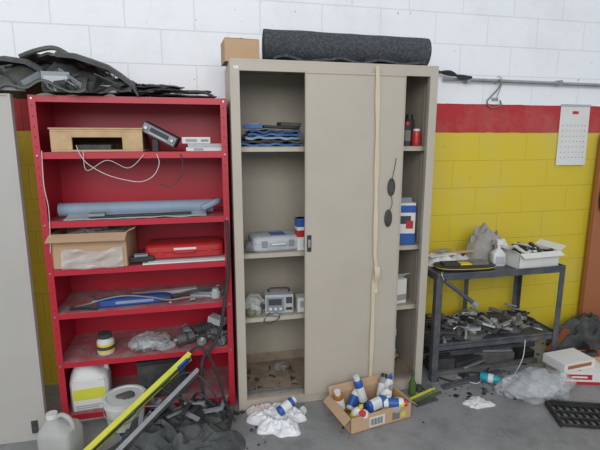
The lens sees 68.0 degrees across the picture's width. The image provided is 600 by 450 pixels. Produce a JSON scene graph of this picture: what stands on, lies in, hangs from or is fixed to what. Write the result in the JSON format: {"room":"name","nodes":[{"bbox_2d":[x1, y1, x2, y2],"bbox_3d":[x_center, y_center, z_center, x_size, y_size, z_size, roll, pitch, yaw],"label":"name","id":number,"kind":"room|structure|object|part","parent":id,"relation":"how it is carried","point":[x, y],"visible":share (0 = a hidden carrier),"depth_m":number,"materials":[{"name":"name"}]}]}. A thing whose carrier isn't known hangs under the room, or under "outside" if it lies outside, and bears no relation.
{"room":"auto repair workshop","nodes":[
{"label":"auto repair workshop","id":0,"kind":"room"},
{"bbox_2d":[0,0,599,384],"bbox_3d":[-0.172,-0.804,2.988,11.000,3.600,0.200,-2,11,-12],"label":"wall","id":1,"kind":"structure","parent":0,"point":[495,167],"depth_m":3.17,"materials":[{"name":"white paint"}]},
{"bbox_2d":[439,70,471,79],"bbox_3d":[0.972,-1.034,3.047,0.447,0.077,0.051,-1,11,-5],"label":"air hose","id":2,"kind":"object","parent":1,"relation":"attached to","point":[444,72],"visible":0.62,"depth_m":3.04,"materials":[{"name":"rubber"}]},
{"bbox_2d":[442,77,599,86],"bbox_3d":[2.228,-1.053,3.352,2.540,0.048,0.050,-2,11,-12],"label":"conduit pipe","id":3,"kind":"object","parent":1,"relation":"attached to","point":[559,82],"visible":0.95,"depth_m":3.20,"materials":[{"name":"metal"}]},
{"bbox_2d":[486,76,502,108],"bbox_3d":[1.404,-0.951,3.179,0.121,0.228,0.062,-2,11,-12],"label":"wire hook","id":4,"kind":"object","parent":3,"relation":"hanging from","point":[500,84],"visible":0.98,"depth_m":3.20,"materials":[{"name":"grey metal"}]},
{"bbox_2d":[555,104,590,164],"bbox_3d":[2.093,-0.688,3.405,0.260,0.455,0.020,-2,11,-12],"label":"wall calendar","id":5,"kind":"object","parent":1,"relation":"attached to","point":[574,118],"visible":1,"depth_m":3.40,"materials":[{"name":"white paper"}]},
{"bbox_2d":[0,339,599,449],"bbox_3d":[0.586,1.653,-0.022,11.000,0.100,7.200,-2,11,-12],"label":"floor","id":6,"kind":"structure","parent":0,"point":[522,423],"depth_m":2.48,"materials":[{"name":"concrete"}]},
{"bbox_2d":[0,93,46,444],"bbox_3d":[-1.692,0.275,2.178,0.680,1.785,0.072,-2,11,-12],"label":"cabinet","id":7,"kind":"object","parent":6,"relation":"on","point":[23,409],"depth_m":2.25,"materials":[{"name":"grey metal"}]},
{"bbox_2d":[36,410,84,449],"bbox_3d":[-1.192,1.047,2.214,0.176,0.252,0.150,1,11,7],"label":"jerrycan","id":8,"kind":"object","parent":6,"relation":"on","point":[59,431],"visible":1,"depth_m":2.16,"materials":[{"name":"plastic"}]},
{"bbox_2d":[102,384,145,432],"bbox_3d":[-0.977,1.033,2.495,0.231,0.174,0.239,-2,11,-12],"label":"plastic bucket","id":9,"kind":"object","parent":6,"relation":"on","point":[117,400],"visible":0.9,"depth_m":2.44,"materials":[{"name":"plastic"}]},
{"bbox_2d":[27,84,234,419],"bbox_3d":[-0.889,0.159,2.574,0.945,1.862,0.403,-2,11,-12],"label":"metal shelving unit","id":10,"kind":"object","parent":6,"relation":"on","point":[205,173],"depth_m":2.61,"materials":[{"name":"metal"}]},
{"bbox_2d":[0,45,140,98],"bbox_3d":[-1.244,-0.776,2.295,0.850,0.249,0.476,-2,11,-12],"label":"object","id":11,"kind":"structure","parent":10,"relation":"on","point":[61,72],"depth_m":2.17,"materials":[{"name":"black plastic"}]},
{"bbox_2d":[69,359,112,420],"bbox_3d":[-1.210,0.913,2.579,0.214,0.377,0.180,-2,11,-12],"label":"canister","id":12,"kind":"object","parent":10,"relation":"on","point":[88,385],"visible":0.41,"depth_m":2.51,"materials":[{"name":"white plastic"}]},
{"bbox_2d":[45,225,136,269],"bbox_3d":[-1.104,0.103,2.443,0.435,0.209,0.368,-2,11,-12],"label":"open cardboard box","id":13,"kind":"object","parent":10,"relation":"on","point":[100,246],"visible":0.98,"depth_m":2.34,"materials":[{"name":"brown cardboard"}]},
{"bbox_2d":[48,127,148,151],"bbox_3d":[-1.053,-0.454,2.374,0.456,0.120,0.257,-2,11,-12],"label":"wooden crate","id":14,"kind":"object","parent":10,"relation":"on","point":[61,139],"visible":0.84,"depth_m":2.28,"materials":[{"name":"brown wood"}]},
{"bbox_2d":[97,330,114,355],"bbox_3d":[-1.099,0.665,2.517,0.094,0.118,0.094,-2,11,-12],"label":"plastic jar","id":15,"kind":"object","parent":10,"relation":"on","point":[105,342],"visible":1,"depth_m":2.48,"materials":[{"name":"white plastic"}]},
{"bbox_2d":[41,145,183,252],"bbox_3d":[-0.945,-0.135,2.295,0.685,0.546,0.025,-2,11,-12],"label":"loose wires","id":16,"kind":"object","parent":10,"relation":"attached to","point":[76,145],"visible":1,"depth_m":2.26,"materials":[{"name":"white plastic"}]},
{"bbox_2d":[97,292,171,307],"bbox_3d":[-0.928,0.418,2.508,0.400,0.045,0.074,-3,11,-15],"label":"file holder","id":17,"kind":"object","parent":10,"relation":"on","point":[127,300],"visible":0.91,"depth_m":2.48,"materials":[{"name":"plastic"}]},
{"bbox_2d":[57,198,221,220],"bbox_3d":[-0.863,-0.094,2.445,0.872,0.086,0.207,-2,11,-12],"label":"sheet","id":18,"kind":"object","parent":10,"relation":"on","point":[71,211],"depth_m":2.43,"materials":[{"name":"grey plastic"}]},
{"bbox_3d":[-0.851,-0.064,2.391,0.520,0.020,0.060,-3,11,-15],"label":"wiper blade","id":19,"kind":"part","parent":18,"relation":"part of","materials":[{"name":"grey metal"}]},
{"bbox_2d":[69,288,211,310],"bbox_3d":[-0.864,0.409,2.498,0.785,0.070,0.099,-2,11,-12],"label":"hose","id":20,"kind":"object","parent":10,"relation":"on","point":[81,307],"visible":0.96,"depth_m":2.47,"materials":[{"name":"grey plastic"}]},
{"bbox_2d":[130,253,153,262],"bbox_3d":[-0.858,0.176,2.420,0.120,0.040,0.042,-4,11,-18],"label":"battery","id":21,"kind":"object","parent":10,"relation":"on","point":[139,257],"visible":1,"depth_m":2.40,"materials":[{"name":"black plastic"}]},
{"bbox_2d":[99,286,196,298],"bbox_3d":[-0.890,0.407,2.636,0.550,0.020,0.040,-4,12,-20],"label":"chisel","id":22,"kind":"object","parent":10,"relation":"on","point":[174,290],"visible":0.28,"depth_m":2.67,"materials":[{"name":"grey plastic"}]},
{"bbox_2d":[83,285,218,353],"bbox_3d":[-0.867,0.557,2.639,0.788,0.284,0.272,-2,11,-12],"label":"debris","id":23,"kind":"object","parent":10,"relation":"on","point":[94,299],"visible":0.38,"depth_m":2.57,"materials":[{"name":"white paper"}]},
{"bbox_2d":[131,332,171,351],"bbox_3d":[-0.859,0.665,2.591,0.280,0.089,0.175,-2,11,-12],"label":"bag","id":24,"kind":"object","parent":10,"relation":"on","point":[149,343],"visible":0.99,"depth_m":2.56,"materials":[{"name":"white"}]},
{"bbox_2d":[141,121,180,150],"bbox_3d":[-0.743,-0.474,2.378,0.194,0.157,0.124,-1,11,-6],"label":"stereo","id":25,"kind":"object","parent":10,"relation":"on","point":[149,128],"visible":0.99,"depth_m":2.33,"materials":[{"name":"black plastic"}]},
{"bbox_2d":[136,351,186,396],"bbox_3d":[-0.836,0.865,2.709,0.280,0.282,0.190,-3,11,-15],"label":"plastic bin","id":26,"kind":"object","parent":10,"relation":"on","point":[149,371],"visible":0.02,"depth_m":2.61,"materials":[{"name":"black plastic"}]},
{"bbox_3d":[-0.744,-0.714,2.398,0.576,0.080,0.323,-2,11,-12],"label":"flat trim offcuts","id":27,"kind":"part","parent":10,"relation":"part of","materials":[{"name":"black plastic"}]},
{"bbox_2d":[142,249,224,264],"bbox_3d":[-0.652,0.182,2.546,0.458,0.016,0.208,-2,11,-12],"label":"sheets","id":28,"kind":"object","parent":10,"relation":"on","point":[221,257],"visible":0.5,"depth_m":2.46,"materials":[{"name":"white paper"}]},
{"bbox_2d":[145,236,223,259],"bbox_3d":[-0.661,0.129,2.565,0.432,0.078,0.245,-2,11,-12],"label":"tool case","id":29,"kind":"object","parent":28,"relation":"on","point":[197,246],"visible":0.96,"depth_m":2.49,"materials":[{"name":"plastic"}]},
{"bbox_2d":[173,313,227,347],"bbox_3d":[-0.583,0.624,2.669,0.320,0.143,0.248,1,11,4],"label":"motor","id":30,"kind":"object","parent":10,"relation":"on","point":[206,330],"visible":0.92,"depth_m":2.63,"materials":[{"name":"metal"}]},
{"bbox_2d":[186,143,221,150],"bbox_3d":[-0.534,-0.433,2.477,0.200,0.040,0.167,-2,11,-12],"label":"boxes","id":31,"kind":"object","parent":10,"relation":"on","point":[197,146],"visible":0.89,"depth_m":2.40,"materials":[{"name":"white cardboard"}]},
{"bbox_2d":[182,137,210,143],"bbox_3d":[-0.571,-0.468,2.461,0.150,0.034,0.122,-2,11,-9],"label":"box","id":32,"kind":"object","parent":31,"relation":"on","point":[185,140],"visible":0.97,"depth_m":2.40,"materials":[{"name":"white cardboard"}]},
{"bbox_2d":[179,220,229,409],"bbox_3d":[-0.523,0.536,2.454,0.308,1.114,0.098,-4,11,-18],"label":"hose","id":33,"kind":"object","parent":10,"relation":"hanging from","point":[212,346],"visible":0.91,"depth_m":2.50,"materials":[{"name":"black rubber"}]},
{"bbox_2d":[190,287,223,298],"bbox_3d":[-0.551,0.388,2.642,0.183,0.055,0.124,1,11,7],"label":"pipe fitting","id":34,"kind":"object","parent":10,"relation":"on","point":[216,292],"visible":0.9,"depth_m":2.61,"materials":[{"name":"grey plastic"}]},
{"bbox_2d":[83,351,191,449],"bbox_3d":[-0.850,0.948,2.302,0.682,0.406,0.046,-10,15,-43],"label":"spirit level","id":35,"kind":"object","parent":6,"relation":"on","point":[179,365],"visible":1,"depth_m":2.30,"materials":[{"name":"paint"}]},
{"bbox_2d":[116,368,198,449],"bbox_3d":[-0.763,0.997,2.260,0.035,0.319,0.651,8,14,37],"label":"aluminium straightedge","id":36,"kind":"object","parent":6,"relation":"on","point":[147,422],"visible":1,"depth_m":2.29,"materials":[{"name":"metal"}]},
{"bbox_2d":[107,400,245,449],"bbox_3d":[-0.664,1.079,2.324,0.709,0.150,0.540,-5,12,-23],"label":"heap","id":37,"kind":"object","parent":6,"relation":"on","point":[185,433],"visible":0.65,"depth_m":2.26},
{"bbox_2d":[133,372,239,426],"bbox_3d":[-0.616,0.984,2.436,0.576,0.306,0.266,-2,11,-12],"label":"scraps","id":38,"kind":"object","parent":6,"relation":"on","point":[186,405],"visible":0.78,"depth_m":2.41,"materials":[{"name":"metal"}]},
{"bbox_2d":[246,403,270,415],"bbox_3d":[-0.217,1.071,2.616,0.202,0.055,0.067,-2,11,-12],"label":"rag","id":39,"kind":"object","parent":6,"relation":"on","point":[261,407],"visible":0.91,"depth_m":2.60,"materials":[{"name":"fabric"}]},
{"bbox_2d":[246,402,306,437],"bbox_3d":[-0.134,1.076,2.536,0.336,0.075,0.295,3,11,14],"label":"plastic bag","id":40,"kind":"object","parent":6,"relation":"on","point":[268,421],"visible":0.77,"depth_m":2.48,"materials":[{"name":"white plastic"}]},
{"bbox_2d":[276,396,296,415],"bbox_3d":[-0.074,1.018,2.500,0.124,0.082,0.057,-8,14,-37],"label":"bottle","id":41,"kind":"object","parent":40,"relation":"on","point":[288,404],"visible":1,"depth_m":2.48,"materials":[{"name":"blue"}]},
{"bbox_2d":[225,58,438,409],"bbox_3d":[0.170,0.064,2.760,1.170,1.980,0.503,-2,11,-12],"label":"tall cabinet","id":42,"kind":"object","parent":6,"relation":"on","point":[327,181],"depth_m":2.63,"materials":[{"name":"beige metal"}]},
{"bbox_2d":[221,37,259,65],"bbox_3d":[-0.331,-0.947,2.445,0.186,0.121,0.170,-3,11,-16],"label":"carton","id":43,"kind":"object","parent":42,"relation":"on","point":[244,48],"visible":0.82,"depth_m":2.37,"materials":[{"name":"brown cardboard"}]},
{"bbox_2d":[244,241,253,251],"bbox_3d":[-0.289,0.124,2.611,0.082,0.055,0.088,2,11,10],"label":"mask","id":44,"kind":"object","parent":42,"relation":"in","point":[248,246],"visible":0.65,"depth_m":2.58,"materials":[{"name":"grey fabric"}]},
{"bbox_2d":[245,293,264,315],"bbox_3d":[-0.285,0.473,2.702,0.152,0.116,0.152,9,14,39],"label":"bag","id":45,"kind":"object","parent":42,"relation":"in","point":[254,303],"visible":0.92,"depth_m":2.66,"materials":[{"name":"plastic"}]},
{"bbox_2d":[241,129,302,146],"bbox_3d":[-0.191,-0.506,2.592,0.382,0.100,0.278,-2,11,-12],"label":"tarps","id":46,"kind":"object","parent":42,"relation":"in","point":[253,138],"visible":0.92,"depth_m":2.49,"materials":[{"name":"blue plastic"}]},
{"bbox_2d":[243,122,300,129],"bbox_3d":[-0.161,-0.560,2.509,0.328,0.039,0.107,-4,11,-18],"label":"binders","id":47,"kind":"object","parent":46,"relation":"on","point":[280,125],"visible":1,"depth_m":2.49,"materials":[{"name":"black plastic"}]},
{"bbox_3d":[-0.166,0.552,2.646,0.096,0.069,0.042,1,11,4],"label":"power cable coil","id":48,"kind":"part","parent":42,"relation":"part of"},
{"bbox_2d":[248,230,296,251],"bbox_3d":[-0.152,0.095,2.669,0.305,0.090,0.239,-2,11,-12],"label":"tool case","id":49,"kind":"object","parent":42,"relation":"in","point":[275,240],"visible":0.91,"depth_m":2.60,"materials":[{"name":"grey plastic"}]},
{"bbox_2d":[247,361,297,389],"bbox_3d":[-0.179,0.960,2.861,0.310,0.048,0.302,-2,11,-12],"label":"dusty offcuts","id":50,"kind":"object","parent":42,"relation":"in","point":[280,365],"visible":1,"depth_m":2.93,"materials":[{"name":"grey wood"}]},
{"bbox_2d":[264,287,292,312],"bbox_3d":[-0.130,0.452,2.728,0.170,0.148,0.107,-1,11,-6],"label":"radio","id":51,"kind":"object","parent":42,"relation":"in","point":[279,300],"visible":1,"depth_m":2.69,"materials":[{"name":"grey plastic"}]},
{"bbox_2d":[295,217,303,249],"bbox_3d":[0.036,0.049,2.644,0.122,0.190,0.066,-3,11,-15],"label":"box","id":52,"kind":"object","parent":42,"relation":"on","point":[299,221],"visible":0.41,"depth_m":2.61,"materials":[{"name":"white cardboard"}]},
{"bbox_2d":[295,293,303,311],"bbox_3d":[0.012,0.478,2.741,0.070,0.090,0.082,-2,11,-12],"label":"switch box","id":53,"kind":"object","parent":42,"relation":"on","point":[299,298],"visible":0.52,"depth_m":2.70,"materials":[{"name":"white plastic"}]},
{"bbox_2d":[262,29,431,65],"bbox_3d":[0.270,-1.012,2.600,0.981,0.202,0.400,-2,11,-12],"label":"carpet","id":54,"kind":"object","parent":42,"relation":"on","point":[297,45],"visible":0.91,"depth_m":2.50,"materials":[{"name":"grey carpet"}]},
{"bbox_3d":[0.440,0.074,2.573,0.058,1.900,0.026,-2,11,-12],"label":"masking tape strip","id":55,"kind":"part","parent":42,"relation":"part of","materials":[{"name":"beige paper"}]},
{"bbox_2d":[394,330,400,369],"bbox_3d":[0.610,0.811,3.050,0.156,0.277,0.252,-2,11,-12],"label":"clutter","id":56,"kind":"object","parent":42,"relation":"in","point":[397,356],"visible":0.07,"depth_m":3.03,"materials":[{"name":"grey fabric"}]},
{"bbox_2d":[397,273,409,303],"bbox_3d":[0.626,0.397,2.860,0.102,0.206,0.124,-4,12,-22],"label":"carton","id":57,"kind":"object","parent":42,"relation":"in","point":[402,281],"visible":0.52,"depth_m":2.84,"materials":[{"name":"white cardboard"}]},
{"bbox_2d":[399,197,415,243],"bbox_3d":[0.650,-0.031,2.794,0.122,0.290,0.104,0,11,-2],"label":"product box","id":58,"kind":"object","parent":42,"relation":"in","point":[408,207],"visible":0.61,"depth_m":2.75,"materials":[{"name":"cardboard"}]},
{"bbox_2d":[404,122,410,145],"bbox_3d":[0.641,-0.546,2.668,0.048,0.140,0.048,-2,11,-12],"label":"spray can","id":59,"kind":"object","parent":42,"relation":"in","point":[407,127],"visible":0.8,"depth_m":2.65,"materials":[{"name":"black metal"}]},
{"bbox_2d":[405,114,413,145],"bbox_3d":[0.678,-0.591,2.772,0.059,0.190,0.060,-2,11,-12],"label":"spray can","id":60,"kind":"object","parent":42,"relation":"in","point":[409,117],"visible":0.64,"depth_m":2.74,"materials":[{"name":"black metal"}]},
{"bbox_2d":[411,129,420,145],"bbox_3d":[0.699,-0.527,2.674,0.056,0.100,0.057,-2,11,-12],"label":"spray can","id":61,"kind":"object","parent":42,"relation":"in","point":[416,133],"visible":1,"depth_m":2.65,"materials":[{"name":"red plastic"}]},
{"bbox_2d":[120,340,561,448],"bbox_3d":[0.663,1.044,2.883,3.424,0.008,0.783,-4,11,-18],"label":"debris","id":62,"kind":"object","parent":6,"relation":"on","point":[485,391],"visible":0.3,"depth_m":2.86,"materials":[{"name":"black plastic"}]},
{"bbox_2d":[323,373,416,434],"bbox_3d":[0.403,1.030,2.595,0.482,0.143,0.269,-5,12,-23],"label":"box","id":63,"kind":"object","parent":6,"relation":"on","point":[375,419],"visible":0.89,"depth_m":2.54,"materials":[{"name":"cardboard"}]},
{"bbox_2d":[334,389,345,411],"bbox_3d":[0.231,1.018,2.570,0.082,0.156,0.052,-7,13,-34],"label":"spray can","id":64,"kind":"object","parent":63,"relation":"in","point":[338,396],"visible":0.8,"depth_m":2.54,"materials":[{"name":"orange metal"}]},
{"bbox_2d":[346,389,358,410],"bbox_3d":[0.325,1.025,2.633,0.048,0.145,0.142,8,13,36],"label":"squeeze bottle","id":65,"kind":"object","parent":63,"relation":"in","point":[353,401],"visible":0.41,"depth_m":2.61,"materials":[{"name":"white plastic"}]},
{"bbox_2d":[349,404,362,418],"bbox_3d":[0.307,1.046,2.470,0.093,0.148,0.061,8,13,35],"label":"squeeze bottle","id":66,"kind":"object","parent":63,"relation":"in","point":[354,413],"visible":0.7,"depth_m":2.44,"materials":[{"name":"white plastic"}]},
{"bbox_2d":[353,374,367,408],"bbox_3d":[0.361,0.983,2.629,0.099,0.204,0.052,2,11,9],"label":"spray can","id":67,"kind":"object","parent":63,"relation":"in","point":[358,384],"visible":0.84,"depth_m":2.61,"materials":[{"name":"blue"}]},
{"bbox_2d":[359,409,368,418],"bbox_3d":[0.367,1.063,2.479,0.052,0.125,0.133,7,13,32],"label":"spray can","id":68,"kind":"object","parent":63,"relation":"in","point":[364,413],"visible":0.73,"depth_m":2.43,"materials":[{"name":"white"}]},
{"bbox_2d":[366,395,390,412],"bbox_3d":[0.451,1.006,2.520,0.163,0.079,0.044,-6,12,-27],"label":"squeeze bottle","id":69,"kind":"object","parent":63,"relation":"in","point":[376,403],"visible":0.87,"depth_m":2.49,"materials":[{"name":"white plastic"}]},
{"bbox_2d":[376,373,387,396],"bbox_3d":[0.498,0.994,2.708,0.052,0.166,0.129,6,12,27],"label":"spray can","id":70,"kind":"object","parent":63,"relation":"in","point":[382,379],"visible":0.57,"depth_m":2.70,"materials":[{"name":"grey metal"}]},
{"bbox_2d":[376,384,393,410],"bbox_3d":[0.485,1.006,2.598,0.118,0.183,0.044,2,11,8],"label":"squeeze bottle","id":71,"kind":"object","parent":63,"relation":"in","point":[388,391],"visible":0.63,"depth_m":2.57,"materials":[{"name":"white plastic"}]},
{"bbox_2d":[384,373,393,390],"bbox_3d":[0.530,0.984,2.702,0.083,0.173,0.042,-6,12,-29],"label":"squeeze bottle","id":72,"kind":"object","parent":63,"relation":"in","point":[389,381],"visible":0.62,"depth_m":2.69,"materials":[{"name":"white plastic"}]},
{"bbox_2d":[380,403,404,413],"bbox_3d":[0.527,1.052,2.534,0.151,0.134,0.052,8,13,36],"label":"squeeze bottle","id":73,"kind":"object","parent":63,"relation":"in","point":[396,409],"visible":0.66,"depth_m":2.50,"materials":[{"name":"plastic"}]},
{"bbox_2d":[384,398,406,407],"bbox_3d":[0.537,1.005,2.519,0.137,0.060,0.085,-2,11,-12],"label":"spray can","id":74,"kind":"object","parent":63,"relation":"in","point":[389,402],"depth_m":2.50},
{"bbox_2d":[408,372,415,395],"bbox_3d":[0.701,0.991,2.777,0.045,0.150,0.045,-2,11,-12],"label":"glass bottle","id":75,"kind":"object","parent":6,"relation":"on","point":[412,384],"visible":0.99,"depth_m":2.76,"materials":[{"name":"green glass"}]},
{"bbox_2d":[416,384,432,391],"bbox_3d":[0.791,1.037,2.842,0.112,0.035,0.044,-2,11,-12],"label":"metal fitting","id":76,"kind":"object","parent":6,"relation":"on","point":[419,387],"visible":0.86,"depth_m":2.83,"materials":[{"name":"grey metal"}]},
{"bbox_2d":[410,387,441,406],"bbox_3d":[0.775,1.064,2.739,0.261,0.014,0.101,-7,13,-32],"label":"sticks","id":77,"kind":"object","parent":6,"relation":"on","point":[433,399],"visible":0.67,"depth_m":2.73,"materials":[{"name":"green wood"}]},
{"bbox_2d":[422,342,534,369],"bbox_3d":[1.281,0.937,3.219,0.840,0.090,0.273,-2,11,-12],"label":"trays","id":78,"kind":"object","parent":6,"relation":"on","point":[445,360],"visible":0.68,"depth_m":3.20,"materials":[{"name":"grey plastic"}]},
{"bbox_2d":[462,396,495,408],"bbox_3d":[1.079,1.067,2.708,0.192,0.030,0.122,-2,11,-12],"label":"rag","id":79,"kind":"object","parent":6,"relation":"on","point":[477,402],"visible":1,"depth_m":2.68,"materials":[{"name":"white fabric"}]},
{"bbox_2d":[439,340,526,383],"bbox_3d":[1.274,0.899,3.015,0.706,0.239,0.209,-2,11,-12],"label":"wire","id":80,"kind":"object","parent":6,"relation":"on","point":[520,363],"visible":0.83,"depth_m":3.00,"materials":[{"name":"plastic"}]},
{"bbox_2d":[480,372,506,384],"bbox_3d":[1.266,1.009,2.914,0.160,0.060,0.060,6,12,29],"label":"squeeze bottle","id":81,"kind":"object","parent":6,"relation":"on","point":[486,377],"visible":1,"depth_m":2.90,"materials":[{"name":"plastic"}]},
{"bbox_2d":[423,254,565,382],"bbox_3d":[1.280,0.616,3.172,0.951,0.741,0.436,-2,11,-12],"label":"workbench","id":82,"kind":"object","parent":6,"relation":"on","point":[433,342],"visible":0.48,"depth_m":2.98,"materials":[{"name":"grey metal"}]},
{"bbox_2d":[428,248,473,266],"bbox_3d":[1.032,0.215,3.117,0.373,0.094,0.202,-2,11,-12],"label":"paper","id":83,"kind":"object","parent":82,"relation":"on","point":[444,254],"visible":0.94,"depth_m":3.07,"materials":[{"name":"white paper"}]},
{"bbox_2d":[441,272,478,307],"bbox_3d":[1.014,0.414,2.823,0.257,0.237,0.046,-1,11,-3],"label":"bar","id":84,"kind":"object","parent":82,"relation":"hanging from","point":[473,303],"visible":1,"depth_m":2.81,"materials":[{"name":"paint"}]},
{"bbox_2d":[433,259,495,271],"bbox_3d":[1.096,0.266,2.967,0.412,0.050,0.198,-2,11,-12],"label":"case","id":85,"kind":"object","parent":82,"relation":"on","point":[467,265],"visible":1,"depth_m":2.92,"materials":[{"name":"black plastic"}]},
{"bbox_2d":[424,303,542,342],"bbox_3d":[1.280,0.684,3.182,0.871,0.108,0.417,-2,11,-12],"label":"pile","id":86,"kind":"object","parent":82,"relation":"on","point":[468,328],"visible":0.96,"depth_m":3.11,"materials":[{"name":"black plastic"}]},
{"bbox_2d":[465,223,508,261],"bbox_3d":[1.351,0.112,3.188,0.347,0.270,0.192,-2,11,-12],"label":"canvas bag","id":87,"kind":"object","parent":82,"relation":"on","point":[480,242],"visible":0.79,"depth_m":3.12,"materials":[{"name":"grey fabric"}]},
{"bbox_2d":[490,239,505,265],"bbox_3d":[1.348,0.188,3.030,0.096,0.180,0.070,0,11,-2],"label":"spray bottle","id":88,"kind":"object","parent":82,"relation":"on","point":[497,256],"visible":0.9,"depth_m":3.01,"materials":[{"name":"white plastic"}]},
{"bbox_2d":[493,239,565,268],"bbox_3d":[1.584,0.199,3.062,0.427,0.146,0.266,-3,11,-16],"label":"cardboard tray","id":89,"kind":"object","parent":82,"relation":"on","point":[544,253],"visible":0.96,"depth_m":3.01,"materials":[{"name":"white cardboard"}]},
{"bbox_2d":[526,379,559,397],"bbox_3d":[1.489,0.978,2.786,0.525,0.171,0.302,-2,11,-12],"label":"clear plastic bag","id":90,"kind":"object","parent":6,"relation":"on","point":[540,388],"visible":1,"depth_m":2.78,"materials":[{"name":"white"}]},
{"bbox_2d":[544,399,599,428],"bbox_3d":[1.673,1.091,2.546,0.430,0.035,0.220,1,11,7],"label":"rubber mat","id":91,"kind":"object","parent":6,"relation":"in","point":[548,403],"visible":1,"depth_m":2.58,"materials":[{"name":"black rubber"}]},
{"bbox_2d":[545,328,598,355],"bbox_3d":[2.025,0.905,3.183,0.253,0.168,0.442,-8,13,-35],"label":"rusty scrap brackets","id":92,"kind":"object","parent":6,"relation":"on","point":[564,332],"visible":0.17,"depth_m":3.32,"materials":[{"name":"brown metal"}]},
{"bbox_2d":[545,312,599,349],"bbox_3d":[2.285,0.806,3.515,0.776,0.240,0.417,-2,11,-12],"label":"heap","id":93,"kind":"object","parent":6,"relation":"on","point":[584,327],"visible":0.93,"depth_m":3.40,"materials":[{"name":"fabric"}]},
{"bbox_2d":[545,360,599,384],"bbox_3d":[1.867,0.982,2.996,0.322,0.086,0.204,1,11,3],"label":"carton","id":94,"kind":"object","parent":6,"relation":"on","point":[590,376],"visible":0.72,"depth_m":2.90,"materials":[{"name":"white cardboard"}]},
{"bbox_2d":[543,348,594,372],"bbox_3d":[1.804,0.908,2.989,0.260,0.060,0.171,-3,11,-17],"label":"carton","id":95,"kind":"object","parent":94,"relation":"on","point":[571,359],"visible":1,"depth_m":2.94,"materials":[{"name":"white cardboard"}]},
{"bbox_2d":[578,141,599,318],"bbox_3d":[2.526,0.085,3.611,0.420,1.620,0.038,-2,11,-12],"label":"board","id":96,"kind":"object","parent":6,"relation":"on","point":[589,302],"visible":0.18,"depth_m":3.61,"materials":[{"name":"orange wood"}]},
{"bbox_2d":[437,357,545,389],"bbox_3d":[1.337,1.004,3.037,0.907,0.030,0.212,-2,11,-12],"label":"bars","id":97,"kind":"object","parent":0,"point":[522,371],"depth_m":3.05,"materials":[{"name":"grey metal"}]},
{"bbox_2d":[578,341,599,362],"bbox_3d":[2.199,0.910,3.204,0.339,0.150,0.179,-2,11,-12],"label":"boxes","id":98,"kind":"object","parent":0,"point":[588,345],"depth_m":3.15}
]}

